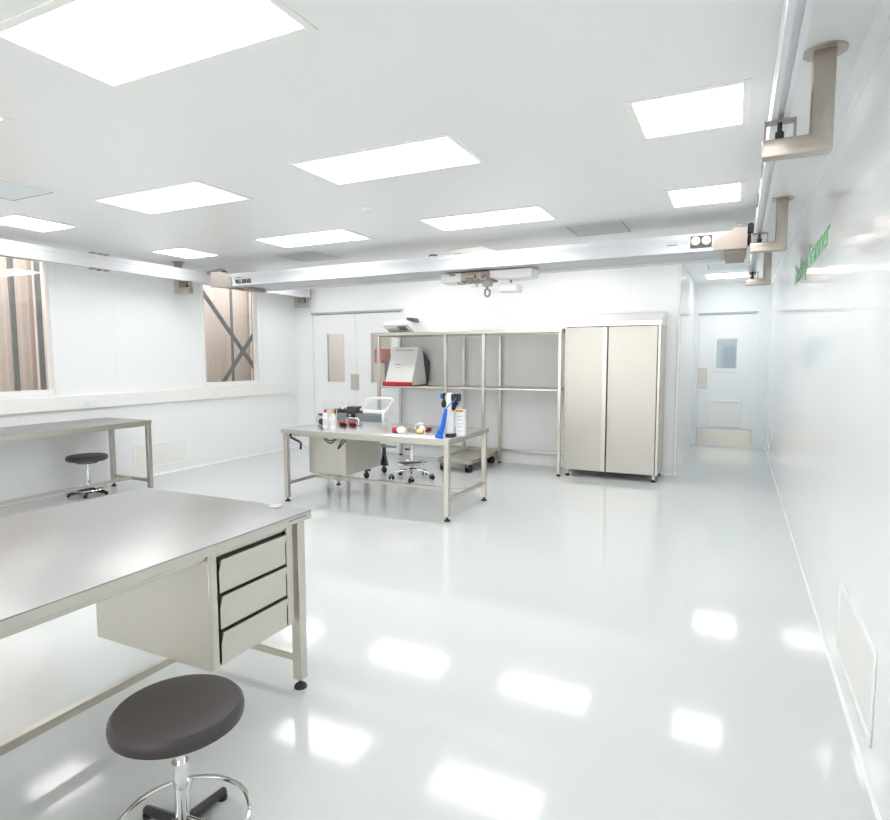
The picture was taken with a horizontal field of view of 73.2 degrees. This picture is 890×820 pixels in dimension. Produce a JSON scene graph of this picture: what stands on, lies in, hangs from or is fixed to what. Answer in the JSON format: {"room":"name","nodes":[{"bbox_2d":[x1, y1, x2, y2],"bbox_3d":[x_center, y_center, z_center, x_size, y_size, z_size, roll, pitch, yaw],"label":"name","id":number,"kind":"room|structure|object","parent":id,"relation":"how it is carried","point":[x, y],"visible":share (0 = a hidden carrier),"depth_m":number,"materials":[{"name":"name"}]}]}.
{"room":"clean room","nodes":[
{"label":"clean room","id":0,"kind":"room"},
{"bbox_2d":[0,263,298,500],"bbox_3d":[-4.787,-0.402,6.270,0.100,2.860,9.720,2,5,26],"label":"wall","id":1,"kind":"structure","parent":0,"point":[117,332],"depth_m":7.79,"materials":[{"name":"white paint"}]},
{"bbox_2d":[0,256,59,397],"bbox_3d":[-4.734,-0.908,6.324,0.112,1.550,1.170,2,5,26],"label":"window","id":2,"kind":"structure","parent":1,"relation":"in","point":[28,335],"depth_m":6.60,"materials":[{"name":"white"}]},
{"bbox_2d":[0,234,233,273],"bbox_3d":[-4.727,-1.804,6.120,0.040,0.040,9.720,2,5,26],"label":"trim","id":3,"kind":"structure","parent":1,"relation":"attached to","point":[7,237],"depth_m":7.13,"materials":[{"name":"white metal"}]},
{"bbox_2d":[0,384,289,414],"bbox_3d":[-4.619,-0.040,6.454,0.068,0.163,8.740,2,5,26],"label":"cable trunking","id":4,"kind":"object","parent":1,"relation":"attached to","point":[55,403],"visible":1,"depth_m":7.60,"materials":[{"name":"white plastic"}]},
{"bbox_2d":[77,399,83,405],"bbox_3d":[-4.291,-0.085,7.060,0.006,0.082,0.080,2,5,26],"label":"socket","id":5,"kind":"object","parent":4,"relation":"attached to","point":[80,402],"depth_m":7.05,"materials":[{"name":"white plastic"}]},
{"bbox_2d":[85,399,90,405],"bbox_3d":[-4.254,-0.091,7.136,0.006,0.082,0.080,2,5,26],"label":"socket","id":6,"kind":"object","parent":4,"relation":"attached to","point":[87,401],"depth_m":7.13,"materials":[{"name":"white plastic"}]},
{"bbox_2d":[91,398,97,404],"bbox_3d":[-4.217,-0.098,7.213,0.006,0.082,0.080,2,5,26],"label":"socket","id":7,"kind":"object","parent":4,"relation":"attached to","point":[94,401],"depth_m":7.21,"materials":[{"name":"white plastic"}]},
{"bbox_2d":[1,446,298,505],"bbox_3d":[-4.733,1.018,6.366,0.012,0.014,9.720,2,5,26],"label":"baseboard","id":8,"kind":"structure","parent":1,"relation":"attached to","point":[294,446],"depth_m":8.59,"materials":[{"name":"white"}]},
{"bbox_2d":[133,438,187,471],"bbox_3d":[-3.856,0.600,8.151,0.007,0.340,0.850,2,5,26],"label":"air vent","id":9,"kind":"object","parent":1,"relation":"in","point":[171,452],"visible":1,"depth_m":8.17,"materials":[{"name":"white"}]},
{"bbox_2d":[199,283,261,386],"bbox_3d":[-3.315,-1.159,9.237,0.112,1.550,1.190,2,5,26],"label":"window","id":10,"kind":"structure","parent":1,"relation":"in","point":[230,318],"depth_m":9.24,"materials":[{"name":"white"}]},
{"bbox_2d":[0,444,876,819],"bbox_3d":[-0.675,1.083,6.168,7.690,0.100,13.100,2,5,26],"label":"floor","id":11,"kind":"structure","parent":0,"point":[582,644],"depth_m":3.01,"materials":[{"name":"white"}]},
{"bbox_2d":[0,417,153,505],"bbox_3d":[-4.427,0.632,6.005,0.820,0.842,2.800,2,5,26],"label":"bench","id":12,"kind":"object","parent":11,"relation":"on","point":[32,431],"visible":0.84,"depth_m":6.61,"materials":[{"name":"grey metal"}]},
{"bbox_2d":[65,453,109,498],"bbox_3d":[-4.116,0.745,6.901,0.431,0.465,0.430,2,5,26],"label":"round stool","id":13,"kind":"object","parent":11,"relation":"on","point":[83,458],"visible":0.81,"depth_m":6.82,"materials":[{"name":"black leather"}]},
{"bbox_2d":[0,487,310,755],"bbox_3d":[-1.583,0.947,2.214,1.150,0.845,2.000,2,5,26],"label":"workbench","id":14,"kind":"object","parent":11,"relation":"on","point":[200,581],"visible":1,"depth_m":2.44,"materials":[{"name":"grey metal"}]},
{"bbox_2d":[269,504,281,508],"bbox_3d":[-0.813,0.460,2.871,0.060,0.010,0.060,2,5,26],"label":"cable grommet","id":15,"kind":"object","parent":14,"relation":"on","point":[273,506],"visible":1,"depth_m":2.85,"materials":[{"name":"grey plastic"}]},
{"bbox_2d":[106,674,251,819],"bbox_3d":[-0.845,1.159,1.912,0.429,0.471,0.427,2,5,26],"label":"round stool","id":16,"kind":"object","parent":11,"relation":"on","point":[177,717],"visible":1,"depth_m":1.87,"materials":[{"name":"black leather"}]},
{"bbox_2d":[328,442,395,477],"bbox_3d":[-1.057,0.526,8.058,1.029,0.689,0.520,2,5,26],"label":"equipment cart","id":17,"kind":"object","parent":11,"relation":"on","point":[384,461],"visible":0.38,"depth_m":8.17,"materials":[{"name":"grey paint"}]},
{"bbox_2d":[333,397,393,422],"bbox_3d":[-1.085,0.013,7.819,0.940,0.375,0.254,2,5,26],"label":"machine","id":18,"kind":"object","parent":17,"relation":"on","point":[359,412],"visible":0.87,"depth_m":7.77,"materials":[{"name":"grey paint"}]},
{"bbox_2d":[281,420,488,521],"bbox_3d":[-0.656,0.600,6.537,2.020,0.800,1.037,2,5,26],"label":"worktable","id":19,"kind":"object","parent":11,"relation":"on","point":[360,451],"visible":0.94,"depth_m":6.52,"materials":[{"name":"grey metal"}]},
{"bbox_2d":[316,413,322,426],"bbox_3d":[-1.394,0.111,6.736,0.125,0.145,0.051,2,5,26],"label":"gadget","id":20,"kind":"object","parent":19,"relation":"on","point":[319,419],"visible":0.76,"depth_m":6.71,"materials":[{"name":"grey plastic"}]},
{"bbox_2d":[323,409,327,427],"bbox_3d":[-1.309,0.095,6.560,0.061,0.205,0.061,2,5,26],"label":"spray bottle","id":21,"kind":"object","parent":19,"relation":"on","point":[325,414],"visible":1,"depth_m":6.54,"materials":[{"name":"white plastic"}]},
{"bbox_2d":[323,438,335,443],"bbox_3d":[-1.233,0.321,6.436,0.210,0.086,0.034,2,5,23],"label":"power cable","id":22,"kind":"object","parent":19,"relation":"hanging from","point":[325,439],"visible":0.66,"depth_m":6.43,"materials":[{"name":"black plastic"}]},
{"bbox_2d":[330,410,335,428],"bbox_3d":[-1.212,0.102,6.474,0.061,0.205,0.061,2,5,26],"label":"spray bottle","id":23,"kind":"object","parent":19,"relation":"on","point":[332,415],"visible":1,"depth_m":6.45,"materials":[{"name":"white plastic"}]},
{"bbox_2d":[337,439,346,448],"bbox_3d":[-1.084,0.340,6.364,0.148,0.164,0.028,2,5,26],"label":"strap","id":24,"kind":"object","parent":19,"relation":"hanging from","point":[340,444],"visible":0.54,"depth_m":6.36,"materials":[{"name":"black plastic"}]},
{"bbox_2d":[338,420,346,425],"bbox_3d":[-1.155,0.146,6.765,0.112,0.069,0.085,2,5,26],"label":"clamp","id":25,"kind":"object","parent":19,"relation":"on","point":[342,423],"visible":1,"depth_m":6.75,"materials":[{"name":"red plastic"}]},
{"bbox_2d":[348,421,356,425],"bbox_3d":[-1.038,0.148,6.730,0.112,0.069,0.085,2,5,26],"label":"clamp","id":26,"kind":"object","parent":19,"relation":"on","point":[351,423],"visible":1,"depth_m":6.72,"materials":[{"name":"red plastic"}]},
{"bbox_2d":[346,417,360,425],"bbox_3d":[-1.053,0.129,6.839,0.200,0.088,0.060,2,5,26],"label":"frame","id":27,"kind":"object","parent":19,"relation":"on","point":[358,424],"visible":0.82,"depth_m":6.83,"materials":[{"name":"silver metal"}]},
{"bbox_2d":[396,427,407,432],"bbox_3d":[-0.435,0.203,6.076,0.120,0.068,0.068,2,5,26],"label":"flask","id":28,"kind":"object","parent":19,"relation":"on","point":[399,429],"visible":1,"depth_m":6.05,"materials":[{"name":"white plastic"}]},
{"bbox_2d":[406,427,418,431],"bbox_3d":[-0.303,0.206,6.235,0.170,0.035,0.110,2,5,26],"label":"tray","id":29,"kind":"object","parent":19,"relation":"on","point":[409,429],"visible":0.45,"depth_m":6.20,"materials":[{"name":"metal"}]},
{"bbox_2d":[417,429,423,433],"bbox_3d":[-0.247,0.217,6.053,0.070,0.043,0.044,2,5,26],"label":"brass nipple","id":30,"kind":"object","parent":19,"relation":"on","point":[419,431],"visible":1,"depth_m":6.04,"materials":[{"name":"brown metal"}]},
{"bbox_2d":[435,398,455,437],"bbox_3d":[0.009,0.074,5.715,0.224,0.384,0.079,2,5,26],"label":"pump","id":31,"kind":"object","parent":19,"relation":"on","point":[440,431],"visible":1,"depth_m":5.72,"materials":[{"name":"blue plastic"}]},
{"bbox_2d":[440,393,460,436],"bbox_3d":[0.053,0.046,5.791,0.205,0.427,0.100,2,5,26],"label":"microscope","id":32,"kind":"object","parent":19,"relation":"on","point":[450,397],"visible":0.98,"depth_m":5.77,"materials":[{"name":"white plastic"}]},
{"bbox_2d":[456,409,465,436],"bbox_3d":[0.155,0.124,5.848,0.085,0.262,0.062,2,5,26],"label":"carton","id":33,"kind":"object","parent":19,"relation":"on","point":[460,413],"visible":1,"depth_m":5.82,"materials":[{"name":"white cardboard"}]},
{"bbox_2d":[389,444,434,482],"bbox_3d":[-0.412,0.570,7.808,0.591,0.643,0.593,2,5,26],"label":"stool","id":34,"kind":"object","parent":11,"relation":"on","point":[411,468],"visible":0.75,"depth_m":7.77,"materials":[{"name":"silver metal"}]},
{"bbox_2d":[438,448,496,472],"bbox_3d":[0.337,0.721,8.655,0.500,0.195,0.982,2,5,26],"label":"trolley","id":35,"kind":"object","parent":11,"relation":"on","point":[468,456],"visible":0.88,"depth_m":8.54,"materials":[{"name":"metal"}]},
{"bbox_2d":[375,328,564,476],"bbox_3d":[0.386,-0.166,8.760,2.855,1.945,0.704,2,5,26],"label":"rack","id":36,"kind":"object","parent":11,"relation":"on","point":[559,331],"visible":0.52,"depth_m":8.72,"materials":[{"name":"grey metal"}]},
{"bbox_2d":[382,318,421,331],"bbox_3d":[-0.636,-1.288,9.148,0.480,0.230,0.440,2,5,26],"label":"tray","id":37,"kind":"object","parent":36,"relation":"on","point":[411,324],"visible":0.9,"depth_m":9.04,"materials":[{"name":"white plastic"}]},
{"bbox_2d":[382,347,429,385],"bbox_3d":[-0.590,-0.674,9.195,0.475,0.582,0.670,2,5,26],"label":"scanner","id":38,"kind":"object","parent":36,"relation":"on","point":[408,366],"visible":1,"depth_m":9.05,"materials":[{"name":"white plastic"}]},
{"bbox_2d":[380,385,461,388],"bbox_3d":[-0.354,-0.359,9.104,1.078,0.025,0.681,2,5,26],"label":"shelf","id":39,"kind":"object","parent":36,"relation":"attached to","point":[413,386],"depth_m":8.83,"materials":[{"name":"metal"}]},
{"bbox_2d":[375,328,564,337],"bbox_3d":[0.383,-1.110,8.678,2.855,0.050,0.689,2,5,26],"label":"shelf","id":40,"kind":"object","parent":36,"relation":"attached to","point":[559,331],"depth_m":8.51,"materials":[{"name":"metal"}]},
{"bbox_2d":[446,385,497,389],"bbox_3d":[0.412,-0.329,8.733,0.543,0.025,0.681,2,5,26],"label":"shelf","id":41,"kind":"object","parent":36,"relation":"attached to","point":[463,387],"depth_m":8.50,"materials":[{"name":"metal"}]},
{"bbox_2d":[485,386,563,390],"bbox_3d":[1.159,-0.300,8.371,1.033,0.025,0.681,2,5,26],"label":"shelf","id":42,"kind":"object","parent":36,"relation":"attached to","point":[518,388],"depth_m":8.14,"materials":[{"name":"metal"}]},
{"bbox_2d":[563,311,666,482],"bbox_3d":[2.235,-0.208,7.909,1.200,2.165,0.639,2,5,26],"label":"tall cabinet","id":43,"kind":"object","parent":11,"relation":"on","point":[614,375],"visible":1,"depth_m":7.62,"materials":[{"name":"metal"}]},
{"bbox_2d":[0,0,880,283],"bbox_3d":[-0.682,-1.866,5.918,7.690,0.100,13.100,2,5,26],"label":"ceiling","id":44,"kind":"structure","parent":0,"point":[537,89],"depth_m":3.38,"materials":[{"name":"white paint"}]},
{"bbox_2d":[0,115,14,124],"bbox_3d":[-3.030,-1.584,3.282,1.220,0.006,0.585,2,5,26],"label":"recessed light","id":45,"kind":"object","parent":44,"relation":"in","point":[3,120],"visible":1,"depth_m":3.27,"materials":[{"name":"white plastic"}]},
{"bbox_2d":[0,177,64,202],"bbox_3d":[-3.425,-1.693,4.569,0.650,0.005,0.650,2,5,26],"label":"filter","id":46,"kind":"object","parent":44,"relation":"attached to","point":[10,190],"visible":1,"depth_m":4.68,"materials":[{"name":"white"}]},
{"bbox_2d":[0,180,51,199],"bbox_3d":[-3.425,-1.694,4.569,0.528,0.003,0.528,2,5,26],"label":"grille","id":47,"kind":"object","parent":46,"relation":"attached to","point":[9,190],"depth_m":4.66,"materials":[{"name":"white metal"}]},
{"bbox_2d":[0,214,81,232],"bbox_3d":[-3.994,-1.794,5.775,0.590,0.006,0.620,2,5,26],"label":"recessed light","id":48,"kind":"object","parent":44,"relation":"in","point":[11,220],"visible":1,"depth_m":5.79,"materials":[{"name":"white plastic"}]},
{"bbox_2d":[0,239,310,307],"bbox_3d":[-4.496,-1.605,6.043,0.313,0.425,9.552,2,5,26],"label":"runway","id":49,"kind":"object","parent":44,"relation":"hanging from","point":[182,277],"visible":0.92,"depth_m":7.07,"materials":[{"name":"silver metal"}]},
{"bbox_2d":[207,223,753,292],"bbox_3d":[-0.245,-1.622,6.846,6.700,0.267,0.732,2,5,26],"label":"bridge","id":50,"kind":"object","parent":49,"relation":"hanging from","point":[727,246],"visible":1,"depth_m":6.11,"materials":[{"name":"silver metal"}]},
{"bbox_2d":[428,246,538,297],"bbox_3d":[0.400,-1.490,6.531,1.212,0.529,0.315,2,5,26],"label":"crane hoist","id":51,"kind":"object","parent":50,"relation":"hanging from","point":[486,278],"visible":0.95,"depth_m":6.40,"materials":[{"name":"white metal"}]},
{"bbox_2d":[0,0,317,90],"bbox_3d":[-1.181,-1.512,2.387,1.220,0.006,0.585,2,5,26],"label":"recessed light","id":52,"kind":"object","parent":44,"relation":"in","point":[115,45],"visible":1,"depth_m":2.40,"materials":[{"name":"white plastic"}]},
{"bbox_2d":[89,180,253,214],"bbox_3d":[-2.240,-1.724,4.904,1.220,0.006,0.585,2,5,26],"label":"recessed light","id":53,"kind":"object","parent":44,"relation":"in","point":[194,194],"visible":1,"depth_m":4.87,"materials":[{"name":"white plastic"}]},
{"bbox_2d":[147,247,221,258],"bbox_3d":[-3.203,-1.933,7.397,0.590,0.006,0.620,2,5,26],"label":"recessed light","id":54,"kind":"object","parent":44,"relation":"in","point":[181,252],"visible":1,"depth_m":7.39,"materials":[{"name":"white plastic"}]},
{"bbox_2d":[155,248,215,257],"bbox_3d":[-3.203,-1.934,7.397,0.510,0.004,0.540,2,5,26],"label":"diffuser","id":55,"kind":"object","parent":54,"relation":"attached to","point":[177,252],"depth_m":7.39,"materials":[{"name":"white plastic"}]},
{"bbox_2d":[270,250,344,262],"bbox_3d":[-1.755,-1.960,7.666,0.680,0.005,0.680,2,5,26],"label":"filter","id":56,"kind":"object","parent":44,"relation":"attached to","point":[302,256],"visible":1,"depth_m":7.63,"materials":[{"name":"white"}]},
{"bbox_2d":[277,252,337,261],"bbox_3d":[-1.755,-1.961,7.666,0.558,0.003,0.558,2,5,26],"label":"grille","id":57,"kind":"object","parent":56,"relation":"attached to","point":[300,256],"depth_m":7.64,"materials":[{"name":"white metal"}]},
{"bbox_2d":[250,228,373,247],"bbox_3d":[-1.449,-1.863,6.526,1.220,0.006,0.585,2,5,26],"label":"recessed light","id":58,"kind":"object","parent":44,"relation":"in","point":[339,235],"visible":1,"depth_m":6.50,"materials":[{"name":"white plastic"}]},
{"bbox_2d":[358,207,374,212],"bbox_3d":[-0.684,-1.744,5.238,0.150,0.028,0.150,2,5,26],"label":"smoke detector","id":59,"kind":"object","parent":44,"relation":"attached to","point":[362,209],"visible":1,"depth_m":5.20,"materials":[{"name":"white plastic"}]},
{"bbox_2d":[286,133,486,185],"bbox_3d":[-0.391,-1.652,4.009,1.220,0.006,0.585,2,5,26],"label":"recessed light","id":60,"kind":"object","parent":44,"relation":"in","point":[444,151],"visible":1,"depth_m":3.97,"materials":[{"name":"white plastic"}]},
{"bbox_2d":[416,205,558,231],"bbox_3d":[0.400,-1.791,5.631,1.220,0.006,0.585,2,5,26],"label":"recessed light","id":61,"kind":"object","parent":44,"relation":"in","point":[536,213],"visible":1,"depth_m":5.59,"materials":[{"name":"white plastic"}]},
{"bbox_2d":[559,219,636,237],"bbox_3d":[1.553,-1.830,6.048,0.650,0.005,0.650,2,5,26],"label":"filter","id":62,"kind":"object","parent":44,"relation":"attached to","point":[618,226],"visible":1,"depth_m":6.03,"materials":[{"name":"white metal"}]},
{"bbox_2d":[567,221,628,235],"bbox_3d":[1.553,-1.831,6.048,0.528,0.003,0.528,2,5,26],"label":"grille","id":63,"kind":"object","parent":62,"relation":"attached to","point":[611,227],"depth_m":6.03,"materials":[{"name":"white metal"}]},
{"bbox_2d":[623,78,752,141],"bbox_3d":[1.309,-1.587,3.209,0.590,0.006,0.620,2,5,26],"label":"recessed light","id":64,"kind":"object","parent":44,"relation":"in","point":[728,104],"visible":1,"depth_m":3.17,"materials":[{"name":"white plastic"}]},
{"bbox_2d":[663,181,746,208],"bbox_3d":[2.100,-1.727,4.831,0.590,0.006,0.620,2,5,26],"label":"recessed light","id":65,"kind":"object","parent":44,"relation":"in","point":[730,192],"visible":1,"depth_m":4.81,"materials":[{"name":"white plastic"}]},
{"bbox_2d":[703,261,748,270],"bbox_3d":[4.033,-2.045,8.514,0.650,0.005,0.710,2,5,26],"label":"filter","id":66,"kind":"object","parent":44,"relation":"attached to","point":[714,266],"visible":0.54,"depth_m":8.54,"materials":[{"name":"white metal"}]},
{"bbox_2d":[703,271,750,279],"bbox_3d":[4.474,-2.128,9.486,0.680,0.006,0.680,2,5,26],"label":"recessed light","id":67,"kind":"object","parent":44,"relation":"in","point":[732,274],"visible":0.82,"depth_m":9.46,"materials":[{"name":"white plastic"}]},
{"bbox_2d":[706,272,748,278],"bbox_3d":[4.474,-2.129,9.486,0.600,0.004,0.600,2,5,26],"label":"diffuser","id":68,"kind":"object","parent":67,"relation":"attached to","point":[733,274],"depth_m":9.46,"materials":[{"name":"white plastic"}]},
{"bbox_2d":[746,0,848,285],"bbox_3d":[1.772,-1.364,3.042,0.313,0.425,9.612,2,5,26],"label":"runway","id":69,"kind":"object","parent":44,"relation":"hanging from","point":[796,14],"visible":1,"depth_m":2.56,"materials":[{"name":"silver metal"}]},
{"bbox_2d":[296,264,678,473],"bbox_3d":[0.191,-0.670,9.299,6.400,2.860,0.100,2,5,26],"label":"wall","id":70,"kind":"structure","parent":0,"point":[529,418],"depth_m":8.90,"materials":[{"name":"white paint"}]},
{"bbox_2d":[311,309,403,453],"bbox_3d":[-1.483,-0.479,10.104,1.820,2.350,0.150,2,5,26],"label":"door","id":71,"kind":"structure","parent":70,"relation":"in","point":[344,344],"depth_m":10.10,"materials":[{"name":"white paint"}]},
{"bbox_2d":[406,454,671,474],"bbox_3d":[1.205,0.792,8.869,4.100,0.014,0.012,2,5,26],"label":"baseboard","id":72,"kind":"structure","parent":70,"relation":"attached to","point":[406,454],"depth_m":8.89,"materials":[{"name":"white plastic"}]},
{"bbox_2d":[672,264,681,475],"bbox_3d":[3.047,-0.555,7.864,0.036,2.860,0.036,2,5,26],"label":"trim","id":73,"kind":"structure","parent":70,"relation":"attached to","point":[680,265],"depth_m":7.85,"materials":[{"name":"white"}]},
{"bbox_2d":[675,264,695,471],"bbox_3d":[3.720,-0.683,9.353,0.100,2.860,3.080,2,5,26],"label":"wall","id":74,"kind":"structure","parent":0,"point":[688,286],"depth_m":9.10,"materials":[{"name":"white paint"}]},
{"bbox_2d":[691,282,771,448],"bbox_3d":[4.994,-0.783,10.497,1.390,2.860,0.100,2,5,26],"label":"wall","id":75,"kind":"structure","parent":0,"point":[730,296],"depth_m":10.31,"materials":[{"name":"white paint"}]},
{"bbox_2d":[694,311,758,447],"bbox_3d":[4.934,-0.530,10.537,0.945,2.350,0.120,2,5,26],"label":"door","id":76,"kind":"structure","parent":75,"relation":"in","point":[726,344],"depth_m":10.50,"materials":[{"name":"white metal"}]},
{"bbox_2d":[765,36,889,819],"bbox_3d":[2.735,-0.259,4.391,0.100,2.860,12.900,2,5,26],"label":"wall","id":77,"kind":"structure","parent":0,"point":[828,414],"depth_m":2.95,"materials":[{"name":"white paint"}]},
{"bbox_2d":[769,429,771,451],"bbox_3d":[4.812,0.451,8.862,0.007,0.280,0.580,2,5,26],"label":"air vent","id":78,"kind":"object","parent":77,"relation":"in","point":[770,433],"visible":0.96,"depth_m":8.82,"materials":[{"name":"white metal"}]},
{"bbox_2d":[795,224,829,284],"bbox_3d":[2.919,-1.192,4.812,0.002,0.247,2.480,2,5,26],"label":"sign","id":79,"kind":"object","parent":77,"relation":"attached to","point":[799,274],"depth_m":4.58,"materials":[{"name":"green plastic"}]},
{"bbox_2d":[764,449,881,819],"bbox_3d":[2.688,1.157,4.536,0.012,0.014,12.900,2,5,26],"label":"baseboard","id":80,"kind":"structure","parent":77,"relation":"attached to","point":[859,755],"depth_m":2.79,"materials":[{"name":"white plastic"}]},
{"bbox_2d":[771,0,889,282],"bbox_3d":[2.660,-1.657,4.307,0.060,0.060,12.900,2,5,26],"label":"trim","id":81,"kind":"structure","parent":77,"relation":"attached to","point":[878,34],"depth_m":2.98,"materials":[{"name":"white"}]},
{"bbox_2d":[836,578,876,748],"bbox_3d":[1.723,1.018,2.525,0.007,0.365,0.815,2,5,26],"label":"air vent","id":82,"kind":"object","parent":77,"relation":"in","point":[857,654],"visible":1,"depth_m":2.44,"materials":[{"name":"white metal"}]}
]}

